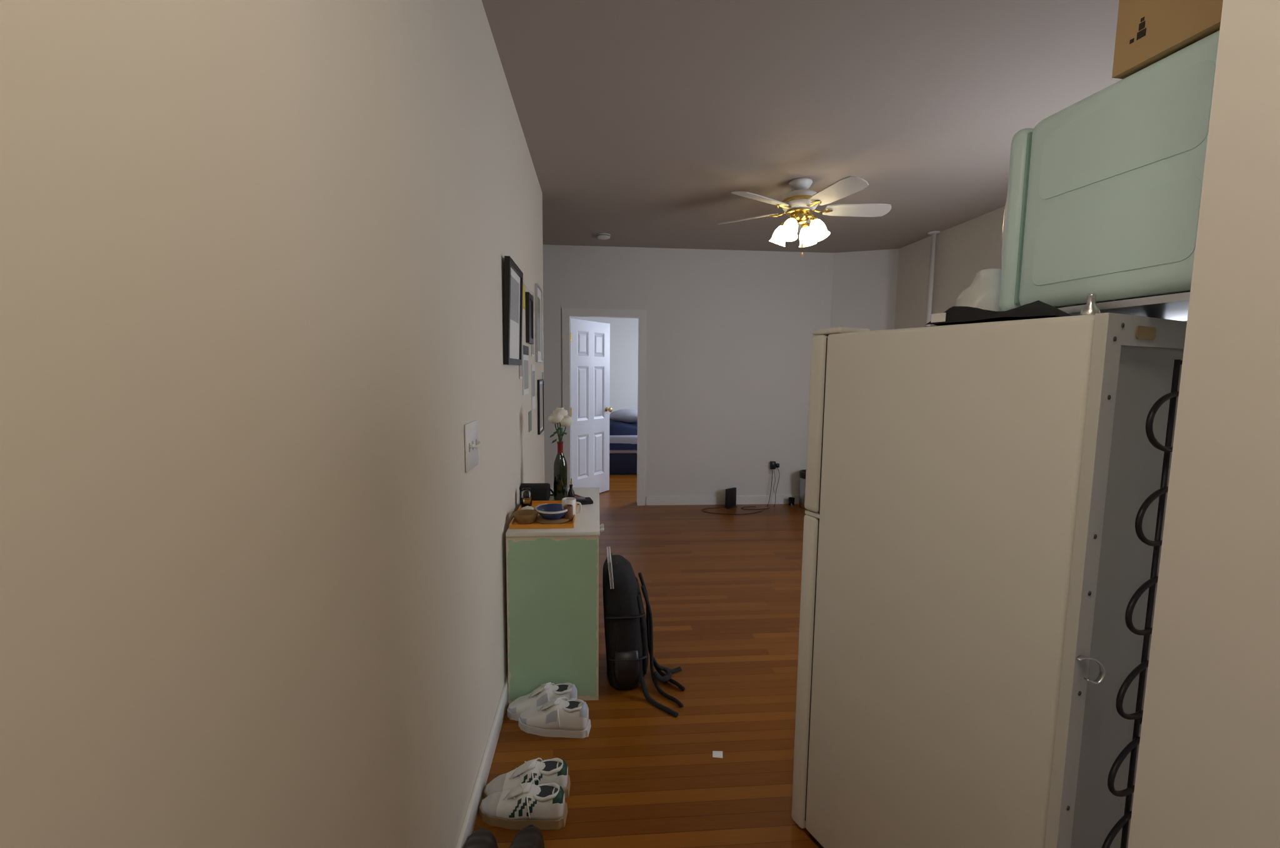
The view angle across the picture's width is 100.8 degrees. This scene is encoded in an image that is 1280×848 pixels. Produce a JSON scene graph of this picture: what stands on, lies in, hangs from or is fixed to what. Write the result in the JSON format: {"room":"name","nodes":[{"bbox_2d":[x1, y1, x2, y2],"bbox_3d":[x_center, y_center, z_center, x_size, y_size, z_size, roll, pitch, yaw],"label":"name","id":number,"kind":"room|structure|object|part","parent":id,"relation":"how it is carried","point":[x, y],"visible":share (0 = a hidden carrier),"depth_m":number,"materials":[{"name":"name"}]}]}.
{"room":"apartment entryway","nodes":[
{"label":"apartment entryway","id":0,"kind":"room"},
{"bbox_2d":[0,0,544,847],"bbox_3d":[-1.297,-0.031,1.129,1.592,2.748,5.650,0,6,-5],"label":"wall","id":1,"kind":"structure","parent":0,"point":[253,584],"depth_m":0.63,"materials":[{"name":"beige paint"}]},
{"bbox_2d":[464,420,481,472],"bbox_3d":[-0.532,0.069,1.699,0.022,0.150,0.156,0,6,-5],"label":"light switch","id":2,"kind":"object","parent":1,"relation":"attached to","point":[472,442],"visible":1,"depth_m":1.68,"materials":[{"name":"white plastic"}]},
{"bbox_2d":[455,672,508,847],"bbox_3d":[-0.510,1.290,1.326,0.014,0.095,5.650,0,6,-5],"label":"baseboard","id":3,"kind":"structure","parent":1,"relation":"attached to","point":[469,823],"depth_m":1.85,"materials":[{"name":"white wood"}]},
{"bbox_2d":[503,255,523,364],"bbox_3d":[-0.584,-0.503,2.453,0.022,0.455,0.400,2,6,-5],"label":"picture frame","id":4,"kind":"object","parent":1,"relation":"attached to","point":[513,275],"visible":1,"depth_m":2.40,"materials":[{"name":"black wood"}]},
{"bbox_2d":[510,318,518,351],"bbox_3d":[-0.586,-0.408,2.463,0.001,0.138,0.274,2,6,-5],"label":"print","id":5,"kind":"object","parent":4,"relation":"attached to","point":[514,325],"depth_m":2.47},
{"bbox_2d":[510,275,519,323],"bbox_3d":[-0.580,-0.571,2.447,0.002,0.191,0.274,1,6,-5],"label":"print","id":6,"kind":"object","parent":4,"relation":"attached to","point":[514,285],"depth_m":2.45},
{"bbox_2d":[519,351,522,378],"bbox_3d":[-0.627,-0.308,2.785,0.002,0.140,0.105,0,6,-5],"label":"photo","id":7,"kind":"object","parent":1,"relation":"attached to","point":[520,366],"visible":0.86,"depth_m":2.78,"materials":[{"name":"beige paper"}]},
{"bbox_2d":[522,345,528,394],"bbox_3d":[-0.641,-0.302,2.974,0.005,0.270,0.220,0,6,-5],"label":"photo","id":8,"kind":"object","parent":1,"relation":"attached to","point":[525,348],"visible":1,"depth_m":2.95,"materials":[{"name":"white paper"}]},
{"bbox_2d":[522,281,534,311],"bbox_3d":[-0.647,-0.727,3.061,0.004,0.156,0.600,0,6,-5],"label":"string","id":9,"kind":"object","parent":1,"relation":"attached to","point":[524,286],"visible":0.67,"depth_m":2.90,"materials":[{"name":"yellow fabric"}]},
{"bbox_2d":[525,291,533,344],"bbox_3d":[-0.640,-0.609,3.073,0.020,0.280,0.200,0,6,-5],"label":"picture frame","id":10,"kind":"object","parent":1,"relation":"attached to","point":[529,308],"visible":1,"depth_m":2.99,"materials":[{"name":"black wood"}]},
{"bbox_2d":[530,300,531,338],"bbox_3d":[-0.639,-0.609,3.074,0.001,0.220,0.140,0,6,-5],"label":"print","id":11,"kind":"object","parent":10,"relation":"attached to","point":[530,300],"depth_m":3.11,"materials":[{"name":"grey"}]},
{"bbox_2d":[528,410,531,431],"bbox_3d":[-0.659,-0.017,3.178,0.002,0.120,0.130,0,6,-5],"label":"postcard","id":12,"kind":"object","parent":1,"relation":"attached to","point":[530,412],"visible":1,"depth_m":3.17,"materials":[{"name":"grey paper"}]},
{"bbox_2d":[531,343,534,356],"bbox_3d":[-0.666,-0.505,3.284,0.002,0.170,0.120,0,6,-5],"label":"photo","id":13,"kind":"object","parent":1,"relation":"attached to","point":[532,354],"visible":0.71,"depth_m":3.29,"materials":[{"name":"grey paper"}]},
{"bbox_2d":[531,364,535,409],"bbox_3d":[-0.672,-0.234,3.341,0.002,0.280,0.180,0,6,-5],"label":"sheet","id":14,"kind":"object","parent":1,"relation":"attached to","point":[533,374],"visible":1,"depth_m":3.33,"materials":[{"name":"white paper"}]},
{"bbox_2d":[535,283,542,361],"bbox_3d":[-0.683,-0.671,3.578,0.015,0.500,0.300,0,6,-5],"label":"picture frame","id":15,"kind":"object","parent":1,"relation":"attached to","point":[538,290],"visible":1,"depth_m":3.54,"materials":[{"name":"silver metal"}]},
{"bbox_2d":[537,296,540,351],"bbox_3d":[-0.682,-0.671,3.578,0.001,0.356,0.156,0,6,-5],"label":"print","id":16,"kind":"object","parent":15,"relation":"attached to","point":[539,297],"depth_m":3.57,"materials":[{"name":"grey paper"}]},
{"bbox_2d":[537,378,544,434],"bbox_3d":[-0.694,-0.126,3.703,0.015,0.370,0.280,0,6,-5],"label":"picture frame","id":17,"kind":"object","parent":1,"relation":"attached to","point":[540,419],"visible":1,"depth_m":3.67,"materials":[{"name":"black wood"}]},
{"bbox_2d":[540,383,543,428],"bbox_3d":[-0.693,-0.126,3.703,0.001,0.306,0.216,0,6,-5],"label":"print","id":18,"kind":"object","parent":17,"relation":"attached to","point":[541,385],"depth_m":3.74,"materials":[{"name":"beige paper"}]},
{"bbox_2d":[542,330,543,358],"bbox_3d":[-0.713,-0.580,3.867,0.002,0.200,0.100,0,6,-5],"label":"photo","id":19,"kind":"object","parent":1,"relation":"attached to","point":[542,330],"visible":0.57,"depth_m":3.88,"materials":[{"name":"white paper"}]},
{"bbox_2d":[542,330,543,356],"bbox_3d":[-0.713,-0.580,3.867,0.002,0.200,0.100,0,6,-5],"label":"print","id":20,"kind":"object","parent":19,"relation":"attached to","point":[542,330],"depth_m":3.88,"materials":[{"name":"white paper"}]},
{"bbox_2d":[541,371,544,398],"bbox_3d":[-0.717,-0.283,3.917,0.002,0.200,0.100,0,6,-5],"label":"photo","id":21,"kind":"object","parent":1,"relation":"attached to","point":[542,372],"visible":0.43,"depth_m":3.89,"materials":[{"name":"grey paper"}]},
{"bbox_2d":[541,371,543,378],"bbox_3d":[-0.718,-0.283,3.917,0.002,0.200,0.100,0,6,-5],"label":"print","id":22,"kind":"object","parent":21,"relation":"attached to","point":[542,372],"depth_m":3.89,"materials":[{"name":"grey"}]},
{"bbox_2d":[570,316,638,415],"bbox_3d":[-0.139,-0.850,9.340,3.840,2.748,0.120,0,6,-5],"label":"wall","id":23,"kind":"structure","parent":0,"point":[624,332],"depth_m":9.24,"materials":[{"name":"white paint"}]},
{"bbox_2d":[473,474,819,847],"bbox_3d":[0.230,1.124,4.015,5.340,0.100,11.140,0,6,-5],"label":"floor","id":24,"kind":"structure","parent":0,"point":[724,590],"depth_m":2.33,"materials":[{"name":"brown wood"}]},
{"bbox_2d":[463,826,498,847],"bbox_3d":[-0.470,1.259,1.508,0.112,0.122,0.289,0,6,-3],"label":"leather shoe","id":25,"kind":"object","parent":24,"relation":"on","point":[481,837],"visible":1,"depth_m":1.57,"materials":[{"name":"black leather"}]},
{"bbox_2d":[479,777,567,829],"bbox_3d":[-0.386,1.239,1.747,0.289,0.115,0.135,1,6,1],"label":"sneaker","id":26,"kind":"object","parent":24,"relation":"on","point":[543,805],"visible":1,"depth_m":1.71,"materials":[{"name":"beige leather"}]},
{"bbox_2d":[509,824,544,847],"bbox_3d":[-0.337,1.259,1.519,0.112,0.122,0.289,0,6,-7],"label":"leather shoe","id":27,"kind":"object","parent":24,"relation":"on","point":[531,835],"visible":1,"depth_m":1.57,"materials":[{"name":"black leather"}]},
{"bbox_2d":[483,756,570,798],"bbox_3d":[-0.390,1.230,1.840,0.289,0.115,0.135,0,6,-3],"label":"sneaker","id":28,"kind":"object","parent":24,"relation":"on","point":[555,769],"visible":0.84,"depth_m":1.82,"materials":[{"name":"beige leather"}]},
{"bbox_2d":[506,681,577,720],"bbox_3d":[-0.415,1.178,2.272,0.299,0.130,0.135,1,6,-1],"label":"sneaker","id":29,"kind":"object","parent":24,"relation":"on","point":[545,692],"visible":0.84,"depth_m":2.25,"materials":[{"name":"white"}]},
{"bbox_2d":[518,696,591,738],"bbox_3d":[-0.353,1.188,2.178,0.299,0.130,0.135,1,6,5],"label":"sneaker","id":30,"kind":"object","parent":24,"relation":"on","point":[557,717],"visible":1,"depth_m":2.13,"materials":[{"name":"white"}]},
{"bbox_2d":[505,486,604,703],"bbox_3d":[-0.400,0.806,2.743,0.424,0.776,0.868,0,6,-5],"label":"storage cabinet","id":31,"kind":"object","parent":24,"relation":"on","point":[552,574],"visible":0.91,"depth_m":2.31,"materials":[{"name":"green laminate"}]},
{"bbox_2d":[505,486,599,536],"bbox_3d":[-0.408,0.430,2.704,0.400,0.020,0.868,0,6,-5],"label":"countertop","id":32,"kind":"structure","parent":31,"relation":"on","point":[587,522],"depth_m":2.37,"materials":[{"name":"white laminate"}]},
{"bbox_2d":[520,483,553,500],"bbox_3d":[-0.564,0.358,2.853,0.203,0.092,0.179,0,6,-5],"label":"pouch","id":33,"kind":"object","parent":32,"relation":"on","point":[540,491],"visible":0.73,"depth_m":2.77,"materials":[{"name":"black fabric"}]},
{"bbox_2d":[508,500,577,528],"bbox_3d":[-0.448,0.427,2.529,0.280,0.018,0.430,0,6,-5],"label":"serving tray","id":34,"kind":"object","parent":32,"relation":"on","point":[513,524],"visible":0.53,"depth_m":2.32,"materials":[{"name":"orange wood"}]},
{"bbox_2d":[512,508,538,523],"bbox_3d":[-0.517,0.422,2.397,0.116,0.042,0.116,0,6,-5],"label":"wicker basket","id":35,"kind":"object","parent":34,"relation":"on","point":[527,515],"visible":1,"depth_m":2.37,"materials":[{"name":"brown wicker"}]},
{"bbox_2d":[521,487,531,507],"bbox_3d":[-0.567,0.370,2.645,0.054,0.095,0.053,0,6,-5],"label":"glass jar","id":36,"kind":"object","parent":34,"relation":"on","point":[526,493],"visible":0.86,"depth_m":2.62,"materials":[{"name":"clear glass"}]},
{"bbox_2d":[520,505,535,509],"bbox_3d":[-0.538,0.410,2.541,0.062,0.036,0.062,2,6,16],"label":"seashell","id":37,"kind":"object","parent":34,"relation":"on","point":[527,507],"visible":0.47,"depth_m":2.53,"materials":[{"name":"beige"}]},
{"bbox_2d":[535,514,569,523],"bbox_3d":[-0.400,0.435,2.433,0.164,0.012,0.164,0,6,-5],"label":"woven trivet","id":38,"kind":"object","parent":34,"relation":"on","point":[539,519],"visible":0.48,"depth_m":2.38,"materials":[{"name":"brown wicker"}]},
{"bbox_2d":[536,503,567,519],"bbox_3d":[-0.400,0.406,2.430,0.150,0.046,0.150,0,6,-5],"label":"ceramic bowl","id":39,"kind":"object","parent":38,"relation":"on","point":[550,510],"visible":0.95,"depth_m":2.40,"materials":[{"name":"blue ceramic"}]},
{"bbox_2d":[563,504,573,521],"bbox_3d":[-0.329,0.407,2.425,0.042,0.070,0.041,0,6,-5],"label":"wooden cup","id":40,"kind":"object","parent":34,"relation":"on","point":[569,514],"visible":0.88,"depth_m":2.41,"materials":[{"name":"brown wood"}]},
{"bbox_2d":[561,496,581,517],"bbox_3d":[-0.326,0.393,2.485,0.085,0.085,0.066,3,6,26],"label":"coffee mug","id":41,"kind":"object","parent":34,"relation":"on","point":[572,500],"visible":0.73,"depth_m":2.47,"materials":[{"name":"white ceramic"}]},
{"bbox_3d":[-0.289,0.393,2.493,0.030,0.055,0.009,0,6,-5],"label":"mug handle","id":42,"kind":"part","parent":41,"relation":"part of","materials":[{"name":"white ceramic"}]},
{"bbox_2d":[547,406,572,499],"bbox_3d":[-0.426,0.157,2.824,0.133,0.497,0.135,0,6,-5],"label":"bottle vase","id":43,"kind":"object","parent":32,"relation":"on","point":[559,417],"visible":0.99,"depth_m":2.80,"materials":[{"name":"green glass"}]},
{"bbox_3d":[-0.426,0.249,2.830,0.074,0.312,0.074,0,6,-5],"label":"bottle glass","id":44,"kind":"part","parent":43,"relation":"part of","materials":[{"name":"black"}]},
{"bbox_2d":[567,483,574,496],"bbox_3d":[-0.375,0.365,2.881,0.042,0.072,0.042,0,6,-5],"label":"bottle","id":45,"kind":"object","parent":32,"relation":"on","point":[570,493],"visible":0.79,"depth_m":2.87,"materials":[{"name":"black glass"}]},
{"bbox_2d":[573,496,593,504],"bbox_3d":[-0.307,0.402,2.774,0.110,0.022,0.090,-1,6,-17],"label":"wallet","id":46,"kind":"object","parent":32,"relation":"on","point":[583,500],"visible":0.57,"depth_m":2.75,"materials":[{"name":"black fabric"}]},
{"bbox_3d":[-0.203,0.533,2.761,0.030,0.028,0.028,0,6,-5],"label":"door knob","id":47,"kind":"part","parent":31,"relation":"part of","materials":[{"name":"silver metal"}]},
{"bbox_3d":[-0.198,0.539,2.701,0.030,0.028,0.028,0,6,-5],"label":"door knob","id":48,"kind":"part","parent":31,"relation":"part of","materials":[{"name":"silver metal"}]},
{"bbox_2d":[609,408,637,474],"bbox_3d":[0.121,0.177,8.382,1.590,0.901,1.930,0,6,-5],"label":"bed","id":49,"kind":"object","parent":24,"relation":"on","point":[623,423],"visible":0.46,"depth_m":7.47,"materials":[{"name":"blue fabric"}]},
{"bbox_2d":[609,408,637,422],"bbox_3d":[-0.161,-0.118,7.794,0.584,0.201,0.406,0,6,-5],"label":"pillow","id":50,"kind":"object","parent":49,"relation":"on","point":[624,415],"depth_m":7.64,"materials":[{"name":"grey fabric"}]},
{"bbox_3d":[0.119,0.196,8.399,1.530,0.260,1.900,0,6,-5],"label":"mattress","id":51,"kind":"part","parent":49,"relation":"part of","materials":[{"name":"grey fabric"}]},
{"bbox_2d":[609,417,637,449],"bbox_3d":[0.135,0.068,8.205,1.590,0.434,1.600,0,6,-5],"label":"duvet","id":52,"kind":"object","parent":49,"relation":"on","point":[623,431],"depth_m":7.44,"materials":[{"name":"blue fabric"}]},
{"bbox_2d":[602,546,684,716],"bbox_3d":[0.013,0.905,2.488,0.487,0.653,0.378,3,6,23],"label":"backpack","id":53,"kind":"object","parent":24,"relation":"on","point":[629,635],"visible":1,"depth_m":2.40,"materials":[{"name":"black fabric"}]},
{"bbox_2d":[606,546,613,588],"bbox_3d":[-0.136,0.653,2.416,0.016,0.125,0.170,-6,11,-4],"label":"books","id":54,"kind":"object","parent":53,"relation":"on","point":[610,565],"depth_m":2.40,"materials":[{"name":"white paper"}]},
{"bbox_3d":[-0.137,0.643,2.520,0.007,0.059,0.115,-3,6,-4],"label":"grab handle","id":55,"kind":"part","parent":53,"relation":"part of","materials":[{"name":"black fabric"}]},
{"bbox_2d":[712,750,722,757],"bbox_3d":[0.299,1.271,2.039,0.039,0.006,0.033,1,6,7],"label":"paper scrap","id":56,"kind":"object","parent":24,"relation":"on","point":[718,754],"visible":1,"depth_m":2.04,"materials":[{"name":"white paper"}]},
{"bbox_2d":[723,486,737,508],"bbox_3d":[0.986,0.800,5.746,0.160,0.210,0.070,-4,7,-39],"label":"router","id":57,"kind":"object","parent":24,"relation":"on","point":[730,493],"visible":1,"depth_m":5.72,"materials":[{"name":"black plastic"}]},
{"bbox_2d":[701,468,779,514],"bbox_3d":[1.125,0.719,5.623,0.935,0.418,0.304,-1,6,-16],"label":"power cable","id":58,"kind":"object","parent":24,"relation":"on","point":[777,468],"visible":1,"depth_m":5.70,"materials":[{"name":"black rubber"}]},
{"bbox_2d":[788,496,794,506],"bbox_3d":[1.671,0.859,5.836,0.068,0.090,0.067,0,6,-5],"label":"drinking glass","id":59,"kind":"object","parent":24,"relation":"on","point":[791,499],"visible":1,"depth_m":5.81,"materials":[{"name":"black"}]},
{"bbox_2d":[799,469,806,508],"bbox_3d":[1.847,0.712,5.765,0.226,0.400,0.226,0,6,-5],"label":"trash can","id":60,"kind":"object","parent":24,"relation":"on","point":[802,472],"visible":0.35,"depth_m":5.72,"materials":[{"name":"silver metal"}]},
{"bbox_2d":[791,312,1186,847],"bbox_3d":[0.968,0.533,1.501,0.700,1.597,0.804,-2,6,-26],"label":"refrigerator","id":61,"kind":"object","parent":24,"relation":"on","point":[974,558],"visible":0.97,"depth_m":1.17,"materials":[{"name":"white metal"}]},
{"bbox_3d":[0.821,0.775,1.815,0.700,1.024,0.058,-2,6,-26],"label":"fresh food door","id":62,"kind":"part","parent":61,"relation":"part of","materials":[{"name":"white metal"}]},
{"bbox_3d":[0.846,1.288,1.807,0.660,0.030,0.055,-2,6,-26],"label":"kick plate","id":63,"kind":"part","parent":61,"relation":"part of","materials":[{"name":"black plastic"}]},
{"bbox_2d":[804,334,828,512],"bbox_3d":[0.828,-0.012,1.752,0.662,0.532,0.340,0,6,-5],"label":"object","id":64,"kind":"object","parent":61,"relation":"in","point":[819,342],"depth_m":1.57,"materials":[{"name":"white metal"}]},
{"bbox_2d":[955,268,1002,311],"bbox_3d":[0.925,-0.332,1.426,0.165,0.170,0.126,-2,6,-26],"label":"plastic bag","id":65,"kind":"object","parent":61,"relation":"on","point":[984,292],"visible":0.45,"depth_m":1.39,"materials":[{"name":"white plastic"}]},
{"bbox_2d":[924,300,1071,326],"bbox_3d":[0.784,-0.245,1.172,0.112,0.046,0.266,-2,6,-26],"label":"tote bag","id":66,"kind":"object","parent":61,"relation":"on","point":[954,315],"visible":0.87,"depth_m":1.16,"materials":[{"name":"black fabric"}]},
{"bbox_2d":[1079,293,1100,314],"bbox_3d":[0.852,-0.225,1.000,0.032,0.041,0.032,-2,6,-26],"label":"funnel","id":67,"kind":"object","parent":61,"relation":"on","point":[1090,307],"visible":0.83,"depth_m":0.99,"materials":[{"name":"silver metal"}]},
{"bbox_2d":[998,30,1219,320],"bbox_3d":[1.123,-0.444,1.114,0.444,0.460,0.502,0,6,-10],"label":"mini fridge","id":68,"kind":"object","parent":61,"relation":"on","point":[1103,199],"visible":0.7,"depth_m":1.02,"materials":[{"name":"green metal"}]},
{"bbox_3d":[0.917,-0.476,1.310,0.016,0.216,0.042,0,6,-10],"label":"door handle","id":69,"kind":"part","parent":68,"relation":"part of","materials":[{"name":"silver metal"}]},
{"bbox_3d":[1.092,-0.481,1.292,0.440,0.424,0.050,0,6,-10],"label":"door","id":70,"kind":"part","parent":68,"relation":"part of","materials":[{"name":"teal metal"}]},
{"bbox_3d":[1.125,-0.240,1.109,0.400,0.014,0.410,0,6,-10],"label":"plate","id":71,"kind":"part","parent":68,"relation":"part of","materials":[{"name":"silver metal"}]},
{"bbox_2d":[1111,0,1223,79],"bbox_3d":[1.130,-0.841,0.930,0.401,0.364,0.220,0,6,-10],"label":"cardboard box","id":72,"kind":"object","parent":68,"relation":"on","point":[1148,32],"visible":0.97,"depth_m":0.95,"materials":[{"name":"brown cardboard"}]},
{"bbox_2d":[1101,359,1182,847],"bbox_3d":[1.096,0.621,1.106,0.456,1.497,0.018,-2,6,-26],"label":"coil","id":73,"kind":"object","parent":61,"relation":"attached to","point":[1123,822],"visible":0.41,"depth_m":1.01,"materials":[{"name":"black metal"}]},
{"bbox_3d":[0.957,-0.172,1.000,0.075,0.024,0.002,-2,6,-26],"label":"rating plate","id":74,"kind":"part","parent":61,"relation":"part of","materials":[{"name":"yellow paper"}]},
{"bbox_2d":[542,244,833,504],"bbox_3d":[-0.250,-0.484,5.707,4.645,2.748,0.120,0,6,-5],"label":"wall","id":75,"kind":"structure","parent":0,"point":[729,334],"depth_m":5.71,"materials":[{"name":"white paint"}]},
{"bbox_2d":[561,308,646,504],"bbox_3d":[-0.411,-0.194,6.024,0.885,2.105,0.747,0,6,-5],"label":"door","id":76,"kind":"structure","parent":75,"relation":"in","point":[586,344],"depth_m":5.91,"materials":[{"name":"white wood"}]},
{"bbox_3d":[-0.574,-0.164,6.080,0.035,2.005,0.722,4,7,32],"label":"panel","id":77,"kind":"part","parent":76,"relation":"part of","materials":[{"name":"white paint"}]},
{"bbox_3d":[-0.393,-0.171,5.797,0.885,2.105,0.016,0,6,-5],"label":"casing","id":78,"kind":"part","parent":76,"relation":"part of","materials":[{"name":"white wood"}]},
{"bbox_3d":[-0.370,-0.171,6.302,0.072,0.060,0.060,4,7,32],"label":"knob","id":79,"kind":"part","parent":76,"relation":"part of","materials":[{"name":"gold metal"}]},
{"bbox_2d":[570,316,638,503],"bbox_3d":[-0.388,-0.137,5.732,0.775,2.050,0.120,0,6,-5],"label":"door frame","id":80,"kind":"structure","parent":75,"relation":"attached to","point":[570,316],"depth_m":5.77,"materials":[{"name":"white wood"}]},
{"bbox_2d":[646,495,799,504],"bbox_3d":[-0.198,0.843,5.779,4.525,0.095,0.014,0,6,-5],"label":"baseboard","id":81,"kind":"structure","parent":75,"relation":"attached to","point":[684,500],"depth_m":5.85,"materials":[{"name":"white"}]},
{"bbox_2d":[768,460,779,473],"bbox_3d":[1.489,0.483,5.858,0.110,0.142,0.050,0,6,-5],"label":"wall outlet","id":82,"kind":"object","parent":75,"relation":"attached to","point":[772,465],"visible":1,"depth_m":5.85,"materials":[{"name":"white"}]},
{"bbox_2d":[768,463,774,473],"bbox_3d":[1.468,0.495,5.880,0.070,0.114,0.006,0,6,-5],"label":"outlet plate","id":83,"kind":"object","parent":82,"relation":"attached to","point":[770,470],"depth_m":5.88,"materials":[{"name":"white"}]},
{"bbox_2d":[481,0,1122,252],"bbox_3d":[0.259,-1.710,3.728,5.340,0.100,11.140,0,6,-5],"label":"ceiling","id":84,"kind":"structure","parent":0,"point":[640,120],"depth_m":2.52,"materials":[{"name":"paint"}]},
{"bbox_2d":[596,232,610,239],"bbox_3d":[-0.346,-1.778,5.024,0.134,0.036,0.134,0,6,-5],"label":"smoke detector","id":85,"kind":"object","parent":84,"relation":"attached to","point":[602,235],"visible":1,"depth_m":4.98,"materials":[{"name":"white plastic"}]},
{"bbox_2d":[717,175,891,256],"bbox_3d":[1.118,-1.384,3.584,1.144,0.499,1.167,0,6,-5],"label":"ceiling fan","id":86,"kind":"object","parent":84,"relation":"hanging from","point":[799,204],"depth_m":3.52,"materials":[{"name":"white wood"}]},
{"bbox_2d":[830,248,898,330],"bbox_3d":[2.422,-0.465,5.786,0.695,2.748,0.389,0,6,-5],"label":"wall","id":87,"kind":"structure","parent":0,"point":[864,285],"depth_m":5.62,"materials":[{"name":"white paint"}]},
{"bbox_2d":[894,206,1186,328],"bbox_3d":[2.919,-0.194,3.166,0.120,2.748,4.940,0,6,-5],"label":"wall","id":88,"kind":"structure","parent":0,"point":[964,249],"depth_m":4.74,"materials":[{"name":"white paint"}]},
{"bbox_2d":[925,230,940,326],"bbox_3d":[2.662,-0.378,4.952,0.104,2.746,0.104,0,6,-5],"label":"pipe","id":89,"kind":"object","parent":88,"relation":"attached to","point":[933,233],"visible":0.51,"depth_m":4.84,"materials":[{"name":"white metal"}]},
{"bbox_2d":[1127,0,1279,847],"bbox_3d":[0.766,0.150,-0.448,0.120,2.748,2.160,0,6,-5],"label":"wall","id":90,"kind":"structure","parent":0,"point":[1207,775],"depth_m":0.56,"materials":[{"name":"white paint"}]}
]}

